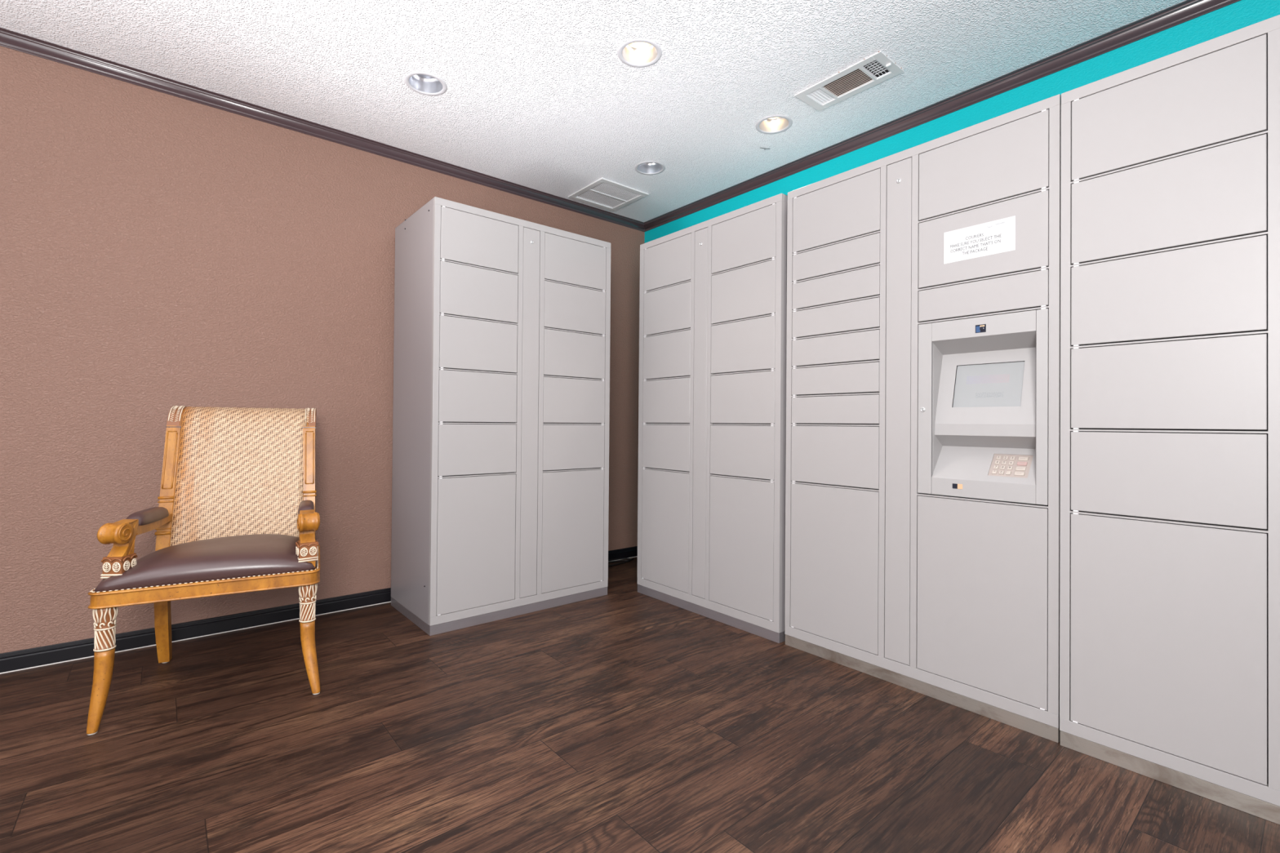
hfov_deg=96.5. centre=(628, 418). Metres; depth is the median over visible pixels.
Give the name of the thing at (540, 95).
ceiling
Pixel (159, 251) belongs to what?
wall
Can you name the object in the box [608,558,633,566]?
power cable
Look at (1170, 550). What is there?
locker
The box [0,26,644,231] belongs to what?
trim
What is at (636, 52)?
recessed light
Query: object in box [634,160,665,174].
recessed light
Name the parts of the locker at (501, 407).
door, door, door, door, door, door, service panel, door, door, door, door, door, door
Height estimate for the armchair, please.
1.032 m
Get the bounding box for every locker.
[391,196,610,635]
[637,193,787,643]
[784,93,1061,742]
[1059,14,1279,825]
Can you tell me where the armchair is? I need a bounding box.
[86,405,319,735]
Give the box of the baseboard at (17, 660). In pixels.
[0,546,637,674]
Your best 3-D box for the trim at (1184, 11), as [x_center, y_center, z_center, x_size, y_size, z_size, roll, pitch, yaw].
[2.119,-1.413,1.749,0.059,0.044,6.400,1,-1,-39]
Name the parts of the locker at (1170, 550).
door, door, door, door, door, door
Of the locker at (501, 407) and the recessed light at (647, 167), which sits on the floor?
the locker at (501, 407)
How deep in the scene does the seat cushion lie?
1.97 m
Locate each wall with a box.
[0,45,644,653]
[644,0,1279,243]
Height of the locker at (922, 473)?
2.008 m
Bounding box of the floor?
[0,556,1279,852]
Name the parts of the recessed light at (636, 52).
lamp bulb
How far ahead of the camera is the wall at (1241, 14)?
2.37 m
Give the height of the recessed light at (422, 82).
0.163 m
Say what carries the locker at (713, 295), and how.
on the floor
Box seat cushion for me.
[93,533,317,592]
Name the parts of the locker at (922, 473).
door, door, door, door, door, door, door, door, door, service panel, door, kiosk panel, door, door, door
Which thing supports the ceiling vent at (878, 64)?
in the ceiling
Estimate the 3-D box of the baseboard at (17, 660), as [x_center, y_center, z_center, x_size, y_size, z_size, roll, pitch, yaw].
[-2.066,0.939,2.446,5.600,0.073,0.018,1,-1,-39]
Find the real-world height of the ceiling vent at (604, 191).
0.089 m
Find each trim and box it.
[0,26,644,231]
[644,0,1240,231]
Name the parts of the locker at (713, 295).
door, door, door, door, door, door, service panel, door, door, door, door, door, door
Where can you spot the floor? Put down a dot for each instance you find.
(624, 720)
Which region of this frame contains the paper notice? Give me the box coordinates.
[943,215,1015,264]
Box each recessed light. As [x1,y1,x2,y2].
[404,71,447,95]
[617,38,662,66]
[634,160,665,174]
[755,115,792,133]
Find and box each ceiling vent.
[568,177,648,211]
[794,50,904,111]
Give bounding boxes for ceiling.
[0,0,1186,222]
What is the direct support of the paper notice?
attached to the locker at (922, 473)
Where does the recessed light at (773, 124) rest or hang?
in the ceiling

